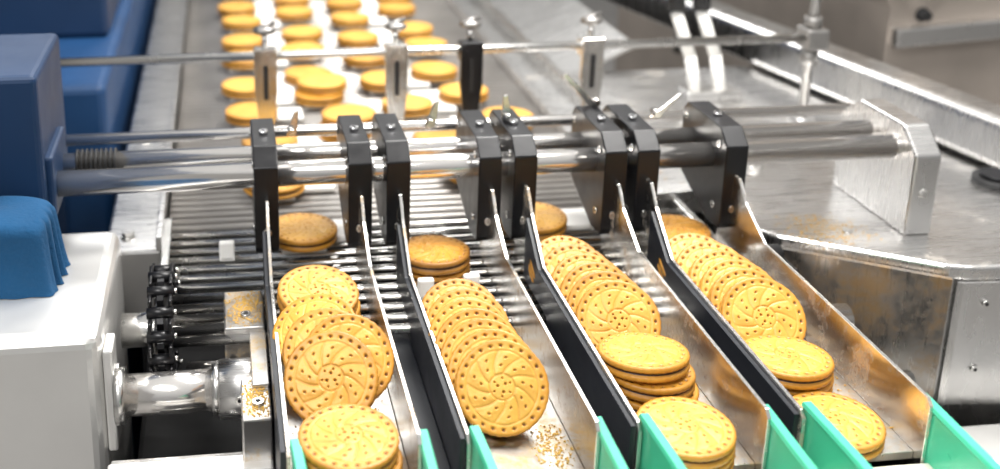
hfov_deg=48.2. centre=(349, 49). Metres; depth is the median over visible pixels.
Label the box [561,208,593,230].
plates
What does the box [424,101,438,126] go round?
tab
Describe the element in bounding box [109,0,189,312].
frame
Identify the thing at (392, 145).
block
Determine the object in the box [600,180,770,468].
plate
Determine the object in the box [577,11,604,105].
guide
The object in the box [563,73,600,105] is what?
tab
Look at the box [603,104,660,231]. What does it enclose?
block
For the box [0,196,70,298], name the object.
blue knob
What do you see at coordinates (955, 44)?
metal panel
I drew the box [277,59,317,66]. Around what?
conveyor belt
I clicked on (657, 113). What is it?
tab
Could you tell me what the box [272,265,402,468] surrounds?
pile
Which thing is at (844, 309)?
plate
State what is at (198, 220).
conveyor
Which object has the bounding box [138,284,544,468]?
base frame
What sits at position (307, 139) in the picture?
plates
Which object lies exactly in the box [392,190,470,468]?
plate
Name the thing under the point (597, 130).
mounting bracket
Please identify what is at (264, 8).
conveyor belt
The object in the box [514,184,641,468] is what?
plate
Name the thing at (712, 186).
mounting bracket
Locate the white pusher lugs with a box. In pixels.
[219,240,479,299]
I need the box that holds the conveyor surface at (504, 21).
[457,0,702,211]
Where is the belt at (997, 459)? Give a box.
[872,457,999,468]
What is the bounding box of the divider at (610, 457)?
[597,416,627,468]
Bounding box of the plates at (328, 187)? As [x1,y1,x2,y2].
[303,184,334,192]
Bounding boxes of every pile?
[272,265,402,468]
[408,235,548,436]
[528,235,736,468]
[657,214,886,460]
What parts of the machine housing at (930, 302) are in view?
shaft end bracket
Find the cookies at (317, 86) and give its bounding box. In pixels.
[218,0,533,145]
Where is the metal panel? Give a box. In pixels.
[615,0,999,104]
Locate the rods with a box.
[186,334,219,369]
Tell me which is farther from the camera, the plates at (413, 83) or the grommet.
the plates at (413, 83)
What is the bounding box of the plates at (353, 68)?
[351,66,380,69]
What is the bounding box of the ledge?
[962,424,999,457]
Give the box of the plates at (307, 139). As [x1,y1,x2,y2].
[297,136,323,142]
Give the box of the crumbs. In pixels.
[224,169,891,468]
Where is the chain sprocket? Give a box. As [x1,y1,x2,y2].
[121,262,182,371]
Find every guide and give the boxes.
[253,20,277,125]
[383,17,407,120]
[457,15,483,109]
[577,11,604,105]
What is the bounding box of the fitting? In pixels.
[667,0,742,100]
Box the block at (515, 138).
[489,109,537,238]
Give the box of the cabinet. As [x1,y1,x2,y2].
[0,0,157,458]
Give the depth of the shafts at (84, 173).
1.08 m
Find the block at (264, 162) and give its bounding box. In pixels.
[249,118,279,251]
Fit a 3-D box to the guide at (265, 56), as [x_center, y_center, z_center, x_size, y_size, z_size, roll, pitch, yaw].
[-0.100,0.043,1.309,0.027,0.157,0.027,-2,16,-6]
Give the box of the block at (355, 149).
[336,115,371,246]
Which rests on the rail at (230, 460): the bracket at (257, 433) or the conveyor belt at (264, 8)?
the bracket at (257, 433)
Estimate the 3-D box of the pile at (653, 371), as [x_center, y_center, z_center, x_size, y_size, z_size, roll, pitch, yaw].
[0.223,0.230,0.893,0.078,0.057,0.309,-3,16,-9]
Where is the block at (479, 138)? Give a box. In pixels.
[456,110,502,240]
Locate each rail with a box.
[60,0,829,122]
[107,451,273,468]
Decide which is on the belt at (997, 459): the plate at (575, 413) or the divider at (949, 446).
the divider at (949, 446)
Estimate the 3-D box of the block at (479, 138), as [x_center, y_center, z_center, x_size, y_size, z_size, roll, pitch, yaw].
[0.125,0.120,1.085,0.024,0.107,0.106,-2,16,-6]
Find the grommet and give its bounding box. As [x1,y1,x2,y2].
[971,167,999,191]
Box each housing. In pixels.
[0,33,66,214]
[0,232,133,468]
[602,66,999,426]
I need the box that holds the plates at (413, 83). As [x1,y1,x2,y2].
[408,69,461,118]
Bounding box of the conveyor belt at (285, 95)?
[275,73,326,121]
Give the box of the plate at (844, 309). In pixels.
[767,243,915,382]
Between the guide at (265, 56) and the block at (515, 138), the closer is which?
the block at (515, 138)
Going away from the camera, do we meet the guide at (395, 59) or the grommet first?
the grommet
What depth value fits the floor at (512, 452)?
0.80 m
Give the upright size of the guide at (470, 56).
0.157 m
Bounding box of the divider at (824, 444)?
[801,401,872,468]
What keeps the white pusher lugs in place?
on the conveyor at (198, 220)
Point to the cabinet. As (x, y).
(97, 99)
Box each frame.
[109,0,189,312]
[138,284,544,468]
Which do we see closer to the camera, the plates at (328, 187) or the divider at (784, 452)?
the divider at (784, 452)
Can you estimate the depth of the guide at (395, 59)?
1.31 m
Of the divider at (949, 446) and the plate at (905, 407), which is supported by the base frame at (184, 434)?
the plate at (905, 407)
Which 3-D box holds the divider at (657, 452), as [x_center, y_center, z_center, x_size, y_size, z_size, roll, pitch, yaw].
[0.222,0.320,0.658,0.011,0.067,0.250,-2,16,-6]
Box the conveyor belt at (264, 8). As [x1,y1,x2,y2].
[252,0,306,50]
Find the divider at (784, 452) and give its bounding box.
[765,404,817,468]
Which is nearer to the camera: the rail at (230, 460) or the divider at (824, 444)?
the divider at (824, 444)
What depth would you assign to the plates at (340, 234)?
1.12 m
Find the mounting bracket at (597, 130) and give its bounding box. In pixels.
[570,105,627,233]
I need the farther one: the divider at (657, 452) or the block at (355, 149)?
the block at (355, 149)
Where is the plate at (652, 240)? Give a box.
[634,179,805,447]
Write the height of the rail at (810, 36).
0.445 m
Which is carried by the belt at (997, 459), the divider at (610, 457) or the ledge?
the divider at (610, 457)
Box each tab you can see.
[285,110,298,136]
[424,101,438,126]
[501,94,512,121]
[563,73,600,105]
[649,93,681,117]
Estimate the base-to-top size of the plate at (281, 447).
0.148 m
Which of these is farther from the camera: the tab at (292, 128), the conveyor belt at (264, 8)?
the conveyor belt at (264, 8)
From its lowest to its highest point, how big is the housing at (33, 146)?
0.171 m
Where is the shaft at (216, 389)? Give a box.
[113,356,271,425]
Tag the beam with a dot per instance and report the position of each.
(966, 124)
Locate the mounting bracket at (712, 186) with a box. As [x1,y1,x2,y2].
[681,101,748,227]
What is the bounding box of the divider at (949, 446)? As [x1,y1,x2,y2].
[924,397,999,468]
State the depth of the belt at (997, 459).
0.78 m
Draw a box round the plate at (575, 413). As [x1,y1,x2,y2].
[480,186,600,468]
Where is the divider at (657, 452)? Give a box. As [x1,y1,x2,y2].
[638,413,686,468]
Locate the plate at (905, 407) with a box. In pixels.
[716,174,932,466]
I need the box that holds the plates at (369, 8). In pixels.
[337,0,409,47]
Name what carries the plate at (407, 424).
on the base frame at (184, 434)
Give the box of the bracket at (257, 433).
[224,291,272,461]
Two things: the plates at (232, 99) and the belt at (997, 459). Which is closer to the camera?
the belt at (997, 459)
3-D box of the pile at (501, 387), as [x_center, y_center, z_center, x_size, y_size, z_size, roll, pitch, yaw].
[0.092,0.216,0.932,0.075,0.062,0.298,-2,16,-8]
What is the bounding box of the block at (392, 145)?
[372,113,410,244]
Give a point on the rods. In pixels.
(197, 364)
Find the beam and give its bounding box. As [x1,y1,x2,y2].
[606,0,999,167]
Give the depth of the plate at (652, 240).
0.90 m
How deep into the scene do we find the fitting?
1.50 m
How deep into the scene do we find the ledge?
1.03 m
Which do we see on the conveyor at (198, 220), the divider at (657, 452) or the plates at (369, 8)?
the plates at (369, 8)
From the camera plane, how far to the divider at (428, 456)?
0.73 m
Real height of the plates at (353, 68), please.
0.005 m
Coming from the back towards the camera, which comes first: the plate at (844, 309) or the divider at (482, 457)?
the plate at (844, 309)
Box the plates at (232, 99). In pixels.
[231,98,255,101]
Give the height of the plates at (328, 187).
0.005 m
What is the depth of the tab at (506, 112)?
1.08 m
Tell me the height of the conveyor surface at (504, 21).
0.070 m
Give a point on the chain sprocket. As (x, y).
(137, 331)
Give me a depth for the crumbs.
0.86 m
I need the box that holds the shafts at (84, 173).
[56,103,897,196]
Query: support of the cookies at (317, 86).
on the conveyor at (198, 220)
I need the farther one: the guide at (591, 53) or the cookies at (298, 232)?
the guide at (591, 53)
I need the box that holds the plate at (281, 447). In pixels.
[262,197,290,468]
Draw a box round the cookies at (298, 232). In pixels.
[243,178,566,252]
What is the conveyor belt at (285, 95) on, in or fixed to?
on the conveyor at (198, 220)
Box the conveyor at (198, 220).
[153,0,721,368]
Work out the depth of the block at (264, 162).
1.02 m
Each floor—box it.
[281,326,912,468]
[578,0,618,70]
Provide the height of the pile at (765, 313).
0.057 m
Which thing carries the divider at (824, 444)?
on the belt at (997, 459)
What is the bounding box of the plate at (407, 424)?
[356,192,421,468]
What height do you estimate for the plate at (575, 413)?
0.148 m
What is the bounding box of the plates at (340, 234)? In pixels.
[333,220,345,241]

